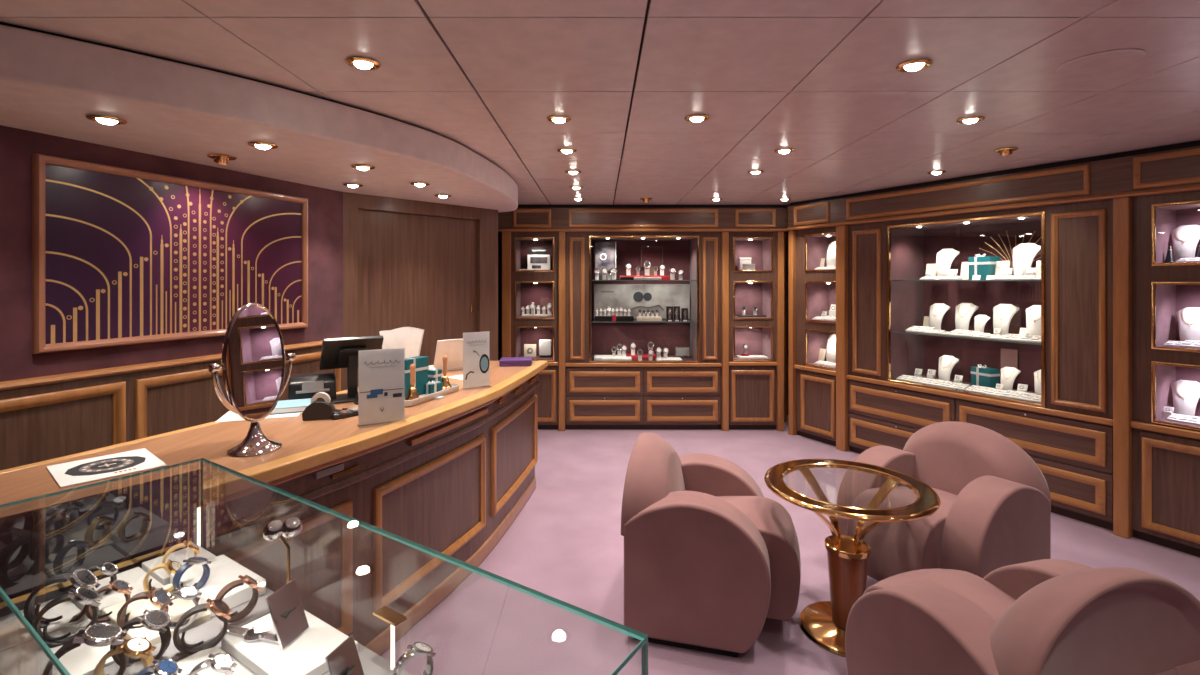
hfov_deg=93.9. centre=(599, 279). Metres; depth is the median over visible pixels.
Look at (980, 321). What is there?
bust
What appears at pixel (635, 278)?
display platform
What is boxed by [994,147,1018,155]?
sprinkler
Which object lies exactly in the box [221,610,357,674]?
tray
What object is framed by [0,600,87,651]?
tray
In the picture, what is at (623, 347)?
watch
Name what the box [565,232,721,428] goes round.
tall cabinet
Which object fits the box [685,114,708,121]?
recessed light
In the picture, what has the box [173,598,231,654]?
watch
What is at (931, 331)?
tray
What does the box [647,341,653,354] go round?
watch
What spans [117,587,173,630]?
watch
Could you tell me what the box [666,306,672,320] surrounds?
box
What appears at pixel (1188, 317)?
bust
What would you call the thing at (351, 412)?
card reader
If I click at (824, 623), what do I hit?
side table
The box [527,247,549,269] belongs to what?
picture
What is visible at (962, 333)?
tray
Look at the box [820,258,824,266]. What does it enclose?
card
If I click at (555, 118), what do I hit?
recessed light
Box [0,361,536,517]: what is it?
countertop
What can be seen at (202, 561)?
watch
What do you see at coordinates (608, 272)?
watch
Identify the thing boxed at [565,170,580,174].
recessed light
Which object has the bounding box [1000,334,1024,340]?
tray
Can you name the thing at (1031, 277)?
tray
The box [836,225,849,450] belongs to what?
trim
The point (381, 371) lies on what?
sign
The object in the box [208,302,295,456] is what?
vanity mirror
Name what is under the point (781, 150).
recessed light
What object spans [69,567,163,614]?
tray
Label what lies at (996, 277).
tray
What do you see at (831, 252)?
bust
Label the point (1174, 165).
frieze
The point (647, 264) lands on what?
watch
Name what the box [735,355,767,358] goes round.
display platform
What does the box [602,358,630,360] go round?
display platform
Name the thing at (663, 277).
display platform
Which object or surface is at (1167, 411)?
stand
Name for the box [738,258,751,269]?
box
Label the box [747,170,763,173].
recessed light
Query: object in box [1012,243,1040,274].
bust
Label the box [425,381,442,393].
gift box
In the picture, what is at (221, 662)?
watch
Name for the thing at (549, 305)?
watch
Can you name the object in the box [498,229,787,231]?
trim
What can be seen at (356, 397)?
stapler
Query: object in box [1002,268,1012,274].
stand
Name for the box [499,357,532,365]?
case
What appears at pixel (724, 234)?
trim
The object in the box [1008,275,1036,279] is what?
tray
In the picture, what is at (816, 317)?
tray
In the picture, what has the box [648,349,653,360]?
watch
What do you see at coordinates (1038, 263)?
card
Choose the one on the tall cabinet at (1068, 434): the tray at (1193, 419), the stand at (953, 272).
the stand at (953, 272)
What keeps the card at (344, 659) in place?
on the glass case at (128, 527)
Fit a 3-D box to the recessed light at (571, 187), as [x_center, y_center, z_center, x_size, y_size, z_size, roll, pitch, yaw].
[-0.190,-0.739,4.500,0.112,0.021,0.112,0,0,0]
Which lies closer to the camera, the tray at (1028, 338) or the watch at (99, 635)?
the watch at (99, 635)
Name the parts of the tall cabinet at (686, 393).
panel moulding, drawer, drawer moulding, drawer, drawer moulding, brass frame, drawer, drawer, drawer moulding, drawer moulding, panel moulding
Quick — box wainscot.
[0,346,343,469]
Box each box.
[404,356,428,397]
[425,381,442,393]
[428,367,441,382]
[539,340,551,357]
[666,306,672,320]
[673,306,679,320]
[681,308,687,320]
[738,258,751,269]
[743,264,754,269]
[968,254,999,279]
[971,364,999,387]
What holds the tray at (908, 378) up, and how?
in the tall cabinet at (1068, 434)
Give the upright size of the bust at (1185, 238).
0.218 m
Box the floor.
[380,415,1199,674]
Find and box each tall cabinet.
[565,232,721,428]
[846,199,1112,530]
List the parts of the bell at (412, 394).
handle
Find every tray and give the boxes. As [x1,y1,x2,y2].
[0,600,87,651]
[0,619,122,674]
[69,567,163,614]
[102,584,210,645]
[104,595,269,674]
[142,544,216,585]
[151,646,252,674]
[170,555,265,616]
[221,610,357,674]
[404,383,458,406]
[812,316,823,319]
[814,360,827,364]
[824,316,835,320]
[824,362,835,366]
[896,375,916,381]
[905,326,934,332]
[910,377,930,383]
[920,276,941,279]
[924,379,950,386]
[925,329,944,333]
[938,276,961,279]
[943,382,969,389]
[947,329,979,336]
[965,385,994,393]
[973,332,989,337]
[985,334,1003,339]
[985,389,1006,396]
[990,275,1012,279]
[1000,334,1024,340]
[1001,390,1035,399]
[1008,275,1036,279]
[1018,335,1040,342]
[1022,394,1040,402]
[1029,276,1040,279]
[1164,340,1183,346]
[1166,413,1199,422]
[1176,257,1199,262]
[1178,340,1199,348]
[1186,416,1199,425]
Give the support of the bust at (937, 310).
on the tall cabinet at (1068, 434)
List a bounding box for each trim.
[0,22,445,137]
[0,341,322,390]
[0,352,340,444]
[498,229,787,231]
[502,231,510,356]
[559,231,564,430]
[721,231,728,430]
[776,231,783,430]
[784,233,786,426]
[786,184,1199,229]
[789,230,796,434]
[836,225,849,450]
[1113,197,1132,538]
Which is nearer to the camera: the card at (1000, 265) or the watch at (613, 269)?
the card at (1000, 265)
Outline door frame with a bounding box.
[343,192,497,389]
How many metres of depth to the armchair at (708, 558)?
2.28 m
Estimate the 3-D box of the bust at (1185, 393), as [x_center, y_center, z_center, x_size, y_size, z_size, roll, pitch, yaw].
[3.348,0.685,3.197,0.094,0.218,0.151,0,0,-29]
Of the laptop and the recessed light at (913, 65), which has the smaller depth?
the recessed light at (913, 65)
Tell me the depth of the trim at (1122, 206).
3.26 m
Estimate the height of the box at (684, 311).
0.130 m
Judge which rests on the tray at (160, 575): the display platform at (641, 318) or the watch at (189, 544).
the watch at (189, 544)
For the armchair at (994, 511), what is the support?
on the floor
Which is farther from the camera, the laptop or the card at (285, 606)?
the laptop
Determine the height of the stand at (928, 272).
0.083 m
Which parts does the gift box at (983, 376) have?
lid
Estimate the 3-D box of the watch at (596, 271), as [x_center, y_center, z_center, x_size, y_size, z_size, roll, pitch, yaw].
[-0.030,-0.060,5.698,0.061,0.118,0.070,0,0,0]
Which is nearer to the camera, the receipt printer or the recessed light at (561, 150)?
the receipt printer
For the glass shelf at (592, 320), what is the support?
attached to the tall cabinet at (686, 393)
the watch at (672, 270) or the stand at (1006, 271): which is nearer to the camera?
the stand at (1006, 271)
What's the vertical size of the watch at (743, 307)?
0.096 m
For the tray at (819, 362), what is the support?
in the display cabinet at (815, 289)
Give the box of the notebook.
[270,398,311,414]
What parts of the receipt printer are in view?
plate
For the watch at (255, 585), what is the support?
on the tray at (207, 631)
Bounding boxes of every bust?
[826,241,835,266]
[826,334,835,362]
[929,303,949,331]
[936,248,959,275]
[938,355,958,380]
[955,303,978,329]
[974,315,989,332]
[993,304,1018,334]
[1000,367,1020,390]
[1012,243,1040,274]
[1026,305,1040,335]
[1034,370,1040,394]
[1171,225,1199,262]
[1171,380,1199,415]
[1176,307,1199,340]
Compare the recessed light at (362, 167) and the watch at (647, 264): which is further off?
the watch at (647, 264)
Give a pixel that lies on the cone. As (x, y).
(1170, 258)
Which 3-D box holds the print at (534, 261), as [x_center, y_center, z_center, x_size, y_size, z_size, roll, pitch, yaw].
[-0.630,-0.180,5.759,0.215,0.144,0.002,0,0,0]
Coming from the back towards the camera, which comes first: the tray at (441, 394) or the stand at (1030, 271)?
the stand at (1030, 271)
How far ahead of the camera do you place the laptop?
3.54 m
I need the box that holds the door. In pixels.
[358,209,476,365]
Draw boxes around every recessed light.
[86,114,126,124]
[248,141,277,149]
[343,183,362,187]
[346,57,380,70]
[351,164,374,170]
[410,182,429,186]
[434,194,450,197]
[547,115,570,122]
[557,148,576,153]
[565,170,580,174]
[569,186,582,189]
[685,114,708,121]
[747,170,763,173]
[774,148,793,153]
[896,59,932,71]
[927,170,945,174]
[956,116,984,123]
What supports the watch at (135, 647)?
on the tray at (187, 664)
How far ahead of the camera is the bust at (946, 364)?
4.42 m
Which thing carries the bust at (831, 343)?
in the display cabinet at (815, 289)
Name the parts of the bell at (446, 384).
handle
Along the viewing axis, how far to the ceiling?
2.07 m
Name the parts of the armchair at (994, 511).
arm, seat, backrest, arm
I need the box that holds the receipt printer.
[288,372,335,399]
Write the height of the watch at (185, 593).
0.073 m
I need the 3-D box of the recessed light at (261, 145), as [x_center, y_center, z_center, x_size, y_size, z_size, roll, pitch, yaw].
[-1.437,-0.569,2.388,0.112,0.021,0.112,0,0,0]
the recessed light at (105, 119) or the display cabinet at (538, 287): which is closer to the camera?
the recessed light at (105, 119)
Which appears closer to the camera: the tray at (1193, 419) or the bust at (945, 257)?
the tray at (1193, 419)
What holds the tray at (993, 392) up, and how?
in the tall cabinet at (1068, 434)
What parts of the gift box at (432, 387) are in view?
lid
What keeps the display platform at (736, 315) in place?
in the display cabinet at (752, 382)
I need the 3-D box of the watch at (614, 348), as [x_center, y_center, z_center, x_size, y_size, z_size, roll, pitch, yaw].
[0.144,0.735,5.758,0.055,0.106,0.063,0,0,0]
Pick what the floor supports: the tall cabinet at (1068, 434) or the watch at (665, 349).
the tall cabinet at (1068, 434)
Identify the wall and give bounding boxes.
[0,125,342,381]
[498,230,788,414]
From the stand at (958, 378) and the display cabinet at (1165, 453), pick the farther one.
the stand at (958, 378)
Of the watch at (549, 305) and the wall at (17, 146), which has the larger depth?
the watch at (549, 305)
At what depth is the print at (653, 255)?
6.02 m
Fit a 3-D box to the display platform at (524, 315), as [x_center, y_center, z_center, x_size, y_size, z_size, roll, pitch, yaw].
[-0.646,0.364,5.740,0.308,0.020,0.120,0,0,0]
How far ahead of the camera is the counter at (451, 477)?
2.19 m
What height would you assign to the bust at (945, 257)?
0.251 m
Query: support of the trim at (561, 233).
on the floor
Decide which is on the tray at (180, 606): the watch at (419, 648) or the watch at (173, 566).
the watch at (173, 566)
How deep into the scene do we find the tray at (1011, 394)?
3.86 m
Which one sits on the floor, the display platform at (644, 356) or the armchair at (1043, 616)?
the armchair at (1043, 616)
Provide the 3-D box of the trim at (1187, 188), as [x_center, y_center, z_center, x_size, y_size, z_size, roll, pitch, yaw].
[3.103,-0.496,3.167,0.075,0.028,5.220,0,0,-29]
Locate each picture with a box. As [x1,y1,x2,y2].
[524,344,535,356]
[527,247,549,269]
[594,242,615,279]
[594,284,689,318]
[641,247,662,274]
[675,347,689,355]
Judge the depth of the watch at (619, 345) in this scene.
5.79 m
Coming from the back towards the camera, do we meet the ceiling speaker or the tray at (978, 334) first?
the tray at (978, 334)
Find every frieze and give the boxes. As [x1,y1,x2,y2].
[498,203,787,233]
[788,140,1199,226]
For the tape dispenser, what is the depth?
2.32 m
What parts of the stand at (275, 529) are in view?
post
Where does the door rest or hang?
in the door frame
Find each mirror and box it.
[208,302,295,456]
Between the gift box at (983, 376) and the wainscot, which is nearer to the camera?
the wainscot
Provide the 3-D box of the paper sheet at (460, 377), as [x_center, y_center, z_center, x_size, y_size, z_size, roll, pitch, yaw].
[-0.790,0.578,3.364,0.140,0.002,0.200,0,0,38]
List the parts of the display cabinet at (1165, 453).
door, door moulding, brass frame, brass frame, brass frame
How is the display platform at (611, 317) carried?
on the tall cabinet at (686, 393)
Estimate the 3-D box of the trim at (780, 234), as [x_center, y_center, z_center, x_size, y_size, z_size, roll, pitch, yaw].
[1.798,0.507,5.728,0.065,1.985,0.345,0,0,0]
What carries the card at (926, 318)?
on the tall cabinet at (1068, 434)
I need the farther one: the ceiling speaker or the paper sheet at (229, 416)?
the paper sheet at (229, 416)
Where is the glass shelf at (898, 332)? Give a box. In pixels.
[896,330,1040,343]
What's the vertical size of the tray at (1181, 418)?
0.031 m
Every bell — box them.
[405,364,419,399]
[441,356,451,388]
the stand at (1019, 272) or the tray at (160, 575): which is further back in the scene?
the stand at (1019, 272)
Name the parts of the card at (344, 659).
prop leg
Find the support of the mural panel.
attached to the wall at (17, 146)
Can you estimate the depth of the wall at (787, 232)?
6.22 m
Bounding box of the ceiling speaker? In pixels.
[1055,49,1146,75]
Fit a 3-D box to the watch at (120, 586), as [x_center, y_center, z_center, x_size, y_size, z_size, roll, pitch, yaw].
[-0.958,0.626,1.095,0.069,0.073,0.038,0,0,-30]
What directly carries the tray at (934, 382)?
in the tall cabinet at (1068, 434)
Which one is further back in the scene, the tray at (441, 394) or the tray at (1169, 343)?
the tray at (1169, 343)
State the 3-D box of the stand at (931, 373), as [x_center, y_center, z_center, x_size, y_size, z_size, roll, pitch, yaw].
[2.683,0.773,4.539,0.040,0.091,0.062,0,0,-32]
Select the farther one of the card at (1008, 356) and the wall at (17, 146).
the card at (1008, 356)
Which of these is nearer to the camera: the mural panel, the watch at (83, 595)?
the watch at (83, 595)
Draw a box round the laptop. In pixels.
[429,339,462,371]
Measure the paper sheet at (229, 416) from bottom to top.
0.001 m
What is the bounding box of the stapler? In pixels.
[354,395,357,404]
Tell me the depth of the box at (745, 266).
5.68 m
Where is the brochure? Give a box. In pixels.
[46,448,166,487]
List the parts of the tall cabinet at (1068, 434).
panel moulding, drawer moulding, drawer, drawer moulding, drawer, brass frame, drawer moulding, drawer, drawer moulding, drawer, panel moulding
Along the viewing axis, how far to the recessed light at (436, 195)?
3.80 m
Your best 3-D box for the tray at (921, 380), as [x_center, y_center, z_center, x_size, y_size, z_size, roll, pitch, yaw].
[2.565,0.801,4.461,0.104,0.035,0.142,0,0,-32]
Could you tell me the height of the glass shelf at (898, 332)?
0.008 m
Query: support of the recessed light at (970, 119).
in the ceiling
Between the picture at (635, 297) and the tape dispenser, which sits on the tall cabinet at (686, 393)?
the picture at (635, 297)
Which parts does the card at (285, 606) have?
prop leg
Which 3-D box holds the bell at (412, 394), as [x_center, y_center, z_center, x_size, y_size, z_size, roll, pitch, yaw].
[-0.875,0.476,2.616,0.072,0.167,0.072,0,0,0]
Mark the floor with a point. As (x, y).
(566, 543)
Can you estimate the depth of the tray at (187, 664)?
0.96 m
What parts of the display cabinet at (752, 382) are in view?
door, door moulding, brass frame, brass frame, brass frame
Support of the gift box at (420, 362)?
on the tray at (441, 394)
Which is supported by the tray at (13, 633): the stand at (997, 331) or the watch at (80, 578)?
the watch at (80, 578)
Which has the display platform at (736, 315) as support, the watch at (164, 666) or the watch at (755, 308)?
the watch at (755, 308)
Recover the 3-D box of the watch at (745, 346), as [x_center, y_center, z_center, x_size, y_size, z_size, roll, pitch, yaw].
[1.488,0.704,5.743,0.055,0.106,0.063,0,0,0]
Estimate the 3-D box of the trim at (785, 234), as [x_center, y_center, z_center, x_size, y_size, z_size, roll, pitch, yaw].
[1.863,0.510,5.707,0.075,1.980,0.015,0,0,0]
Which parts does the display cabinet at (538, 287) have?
brass frame, brass frame, brass frame, door, door moulding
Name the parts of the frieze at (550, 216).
frieze moulding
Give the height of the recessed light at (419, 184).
0.021 m
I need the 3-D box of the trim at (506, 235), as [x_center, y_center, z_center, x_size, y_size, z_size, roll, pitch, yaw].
[-0.932,0.507,5.728,0.085,1.985,0.345,0,0,0]
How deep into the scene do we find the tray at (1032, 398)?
3.77 m
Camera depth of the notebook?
2.44 m
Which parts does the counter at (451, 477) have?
panel, apron moulding, panel, moulding, pull, panel, pull, pull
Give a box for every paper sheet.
[216,411,299,421]
[234,412,302,419]
[448,375,462,379]
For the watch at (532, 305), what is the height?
0.120 m
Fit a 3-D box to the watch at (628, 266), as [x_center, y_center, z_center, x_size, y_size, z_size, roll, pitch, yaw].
[0.295,-0.112,5.798,0.068,0.129,0.078,0,0,0]
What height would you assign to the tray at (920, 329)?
0.042 m
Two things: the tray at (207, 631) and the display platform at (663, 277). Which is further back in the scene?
the display platform at (663, 277)
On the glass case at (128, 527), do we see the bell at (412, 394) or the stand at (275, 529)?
the stand at (275, 529)
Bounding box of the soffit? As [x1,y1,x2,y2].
[0,25,517,211]
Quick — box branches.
[975,231,1040,267]
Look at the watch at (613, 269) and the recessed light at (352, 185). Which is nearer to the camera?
the recessed light at (352, 185)
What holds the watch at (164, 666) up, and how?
on the tray at (187, 664)
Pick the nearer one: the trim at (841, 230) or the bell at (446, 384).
the bell at (446, 384)
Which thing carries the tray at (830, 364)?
in the display cabinet at (815, 289)
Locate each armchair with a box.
[621,432,800,656]
[837,421,1050,580]
[845,559,1199,674]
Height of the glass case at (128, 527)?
1.050 m
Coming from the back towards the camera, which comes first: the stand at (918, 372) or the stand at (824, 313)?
the stand at (824, 313)
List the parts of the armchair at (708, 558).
backrest, arm, arm, seat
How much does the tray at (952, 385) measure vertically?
0.035 m
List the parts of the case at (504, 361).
lid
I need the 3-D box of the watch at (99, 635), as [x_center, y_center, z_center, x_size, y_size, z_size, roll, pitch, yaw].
[-0.817,0.611,0.894,0.103,0.114,0.056,0,0,-23]
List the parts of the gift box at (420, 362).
lid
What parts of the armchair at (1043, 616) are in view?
arm, seat, arm, backrest, panel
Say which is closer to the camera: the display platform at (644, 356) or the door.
the door
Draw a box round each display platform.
[521,314,551,316]
[594,315,633,320]
[594,355,631,360]
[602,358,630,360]
[620,275,669,279]
[620,277,633,279]
[626,354,656,358]
[634,277,660,279]
[637,316,661,320]
[656,357,681,360]
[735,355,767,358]
[736,315,766,316]
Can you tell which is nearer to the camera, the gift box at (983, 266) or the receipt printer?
the receipt printer
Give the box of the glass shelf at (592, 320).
[591,319,695,321]
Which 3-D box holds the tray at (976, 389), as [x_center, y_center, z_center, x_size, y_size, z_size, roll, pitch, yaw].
[2.773,0.800,4.087,0.110,0.036,0.150,0,0,-32]
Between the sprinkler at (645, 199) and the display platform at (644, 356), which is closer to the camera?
the sprinkler at (645, 199)
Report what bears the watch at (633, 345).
on the display platform at (644, 356)
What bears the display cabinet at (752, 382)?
on the floor
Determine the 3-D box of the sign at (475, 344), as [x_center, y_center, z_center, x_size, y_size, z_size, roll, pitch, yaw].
[-0.663,0.428,3.007,0.154,0.302,0.060,0,0,-36]
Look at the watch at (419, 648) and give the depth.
0.92 m
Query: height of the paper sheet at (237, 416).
0.001 m
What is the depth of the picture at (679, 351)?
5.86 m
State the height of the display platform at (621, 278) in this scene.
0.030 m
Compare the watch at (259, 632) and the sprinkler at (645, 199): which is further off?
the sprinkler at (645, 199)
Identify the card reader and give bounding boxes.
[331,407,357,419]
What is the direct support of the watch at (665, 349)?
on the display platform at (662, 358)
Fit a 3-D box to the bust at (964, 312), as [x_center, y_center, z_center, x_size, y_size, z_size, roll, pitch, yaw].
[2.851,0.300,4.381,0.103,0.240,0.166,0,0,-32]
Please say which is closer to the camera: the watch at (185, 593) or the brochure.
the watch at (185, 593)
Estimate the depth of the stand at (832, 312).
5.30 m
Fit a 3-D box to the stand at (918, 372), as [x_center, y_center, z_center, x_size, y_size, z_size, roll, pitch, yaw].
[2.631,0.777,4.633,0.037,0.083,0.056,0,0,-32]
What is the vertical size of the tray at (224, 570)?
0.030 m
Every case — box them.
[0,458,647,674]
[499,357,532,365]
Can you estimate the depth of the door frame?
4.21 m
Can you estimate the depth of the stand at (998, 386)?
4.05 m
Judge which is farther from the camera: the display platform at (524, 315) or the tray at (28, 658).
the display platform at (524, 315)
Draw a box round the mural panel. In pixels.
[32,153,307,353]
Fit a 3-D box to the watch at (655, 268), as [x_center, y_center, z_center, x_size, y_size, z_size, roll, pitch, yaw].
[0.575,-0.095,5.798,0.049,0.094,0.056,0,0,0]
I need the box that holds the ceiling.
[0,0,1199,207]
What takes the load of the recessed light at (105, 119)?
attached to the soffit
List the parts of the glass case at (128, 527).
pane, brass rail, mirrored panel, light post, light post, pane, pane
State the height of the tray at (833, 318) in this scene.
0.036 m
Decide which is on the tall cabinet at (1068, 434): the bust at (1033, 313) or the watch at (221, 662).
the bust at (1033, 313)
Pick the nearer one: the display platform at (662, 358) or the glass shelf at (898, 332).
the glass shelf at (898, 332)
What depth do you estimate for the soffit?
2.19 m
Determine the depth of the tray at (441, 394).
2.71 m
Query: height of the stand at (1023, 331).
0.083 m
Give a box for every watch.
[23,568,100,627]
[33,587,102,647]
[42,623,128,674]
[74,562,119,593]
[85,580,132,621]
[93,637,155,674]
[110,609,173,666]
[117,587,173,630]
[137,659,182,674]
[143,559,181,591]
[159,586,201,629]
[162,540,199,573]
[172,557,211,589]
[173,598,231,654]
[188,652,236,674]
[215,575,262,622]
[221,624,278,643]
[392,641,435,674]
[530,303,535,314]
[546,303,551,314]
[594,268,599,279]
[601,267,607,279]
[606,270,611,279]
[610,267,616,279]
[611,346,616,356]
[616,343,621,355]
[621,344,626,356]
[625,263,631,274]
[630,342,636,354]
[637,349,642,360]
[643,261,650,274]
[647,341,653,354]
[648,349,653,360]
[653,266,657,274]
[656,346,661,358]
[659,264,664,274]
[663,347,668,358]
[669,267,675,279]
[678,269,683,279]
[742,306,745,314]
[743,343,747,353]
[753,306,757,314]
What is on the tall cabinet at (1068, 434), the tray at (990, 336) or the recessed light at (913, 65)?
the tray at (990, 336)
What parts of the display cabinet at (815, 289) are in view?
door moulding, door, brass frame, brass frame, brass frame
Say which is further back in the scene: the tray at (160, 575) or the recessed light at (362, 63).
the recessed light at (362, 63)
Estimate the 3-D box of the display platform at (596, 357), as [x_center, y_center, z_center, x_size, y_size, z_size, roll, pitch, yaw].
[0.129,0.803,5.790,0.383,0.030,0.220,0,0,0]
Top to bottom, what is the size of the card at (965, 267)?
0.140 m
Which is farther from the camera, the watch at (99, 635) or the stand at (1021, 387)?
the stand at (1021, 387)
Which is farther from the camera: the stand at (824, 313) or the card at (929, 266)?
the stand at (824, 313)
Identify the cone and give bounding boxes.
[1164,245,1175,262]
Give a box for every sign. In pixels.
[358,348,403,424]
[463,331,488,387]
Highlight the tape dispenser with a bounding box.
[302,392,348,420]
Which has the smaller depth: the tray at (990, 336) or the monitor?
the monitor
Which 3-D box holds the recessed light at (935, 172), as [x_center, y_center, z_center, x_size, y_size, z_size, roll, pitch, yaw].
[2.320,-0.739,3.860,0.112,0.021,0.112,0,0,0]
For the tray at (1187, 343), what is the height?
0.036 m
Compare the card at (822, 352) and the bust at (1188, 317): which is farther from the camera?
the card at (822, 352)
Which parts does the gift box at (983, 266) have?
lid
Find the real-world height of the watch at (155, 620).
0.093 m
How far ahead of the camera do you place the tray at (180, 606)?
1.10 m
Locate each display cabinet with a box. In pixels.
[511,232,558,428]
[729,232,776,428]
[794,226,835,445]
[1130,191,1199,556]
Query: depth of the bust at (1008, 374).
4.04 m
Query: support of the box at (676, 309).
on the tall cabinet at (686, 393)
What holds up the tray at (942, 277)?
on the tall cabinet at (1068, 434)
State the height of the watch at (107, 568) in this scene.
0.071 m
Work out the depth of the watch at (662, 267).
5.77 m
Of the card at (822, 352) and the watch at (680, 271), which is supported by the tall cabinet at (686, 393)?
the watch at (680, 271)
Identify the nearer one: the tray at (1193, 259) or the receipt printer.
the receipt printer
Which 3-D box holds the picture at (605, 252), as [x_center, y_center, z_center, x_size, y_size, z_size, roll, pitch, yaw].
[0.056,-0.202,5.873,0.227,0.395,0.039,0,0,0]
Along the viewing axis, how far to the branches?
4.17 m
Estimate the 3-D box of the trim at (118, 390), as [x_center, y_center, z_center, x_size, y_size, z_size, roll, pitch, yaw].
[-2.290,0.874,1.900,0.024,0.852,3.691,0,0,19]
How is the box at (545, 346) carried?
in the display cabinet at (538, 287)
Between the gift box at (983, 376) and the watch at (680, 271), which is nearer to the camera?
the gift box at (983, 376)
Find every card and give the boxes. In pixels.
[266,579,308,649]
[325,635,363,674]
[818,349,825,360]
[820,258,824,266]
[923,316,928,326]
[925,264,935,275]
[960,262,968,279]
[972,275,980,279]
[995,261,1009,274]
[1001,349,1016,368]
[1036,261,1040,275]
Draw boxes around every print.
[528,255,548,269]
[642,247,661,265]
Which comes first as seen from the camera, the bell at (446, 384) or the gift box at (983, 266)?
the bell at (446, 384)
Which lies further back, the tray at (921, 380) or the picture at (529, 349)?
the picture at (529, 349)
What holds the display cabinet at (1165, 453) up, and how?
on the floor
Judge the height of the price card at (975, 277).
0.035 m
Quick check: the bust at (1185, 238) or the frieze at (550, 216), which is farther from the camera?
the frieze at (550, 216)
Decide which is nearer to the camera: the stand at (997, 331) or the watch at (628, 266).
the stand at (997, 331)
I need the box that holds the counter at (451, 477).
[0,360,547,654]
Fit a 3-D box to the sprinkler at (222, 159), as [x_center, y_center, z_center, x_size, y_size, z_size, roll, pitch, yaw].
[-1.768,-0.571,2.619,0.116,0.064,0.116,0,0,0]
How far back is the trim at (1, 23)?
1.90 m
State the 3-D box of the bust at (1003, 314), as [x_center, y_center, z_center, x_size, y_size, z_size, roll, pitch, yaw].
[2.957,0.297,4.106,0.105,0.244,0.169,0,0,-32]
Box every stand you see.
[263,516,302,583]
[821,311,826,316]
[829,304,835,315]
[914,368,922,376]
[925,270,933,275]
[927,369,935,378]
[949,269,957,275]
[954,375,962,382]
[993,328,1000,334]
[995,383,1002,389]
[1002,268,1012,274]
[1014,270,1021,274]
[1017,384,1027,391]
[1019,328,1028,334]
[1026,268,1036,275]
[1163,406,1173,418]
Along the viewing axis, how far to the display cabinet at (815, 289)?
5.32 m
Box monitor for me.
[319,336,383,403]
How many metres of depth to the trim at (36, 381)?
2.43 m
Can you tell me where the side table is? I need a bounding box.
[764,459,940,656]
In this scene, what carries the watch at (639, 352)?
on the tall cabinet at (686, 393)
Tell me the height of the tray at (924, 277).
0.031 m
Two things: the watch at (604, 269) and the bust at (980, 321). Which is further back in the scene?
the watch at (604, 269)
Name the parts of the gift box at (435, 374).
lid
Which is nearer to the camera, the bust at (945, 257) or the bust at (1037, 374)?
the bust at (1037, 374)
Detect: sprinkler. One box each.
[207,154,236,164]
[640,197,651,201]
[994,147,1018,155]
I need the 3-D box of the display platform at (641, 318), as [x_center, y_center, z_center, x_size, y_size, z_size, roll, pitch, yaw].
[0.505,0.399,5.770,0.247,0.040,0.140,0,0,0]
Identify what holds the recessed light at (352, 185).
attached to the soffit

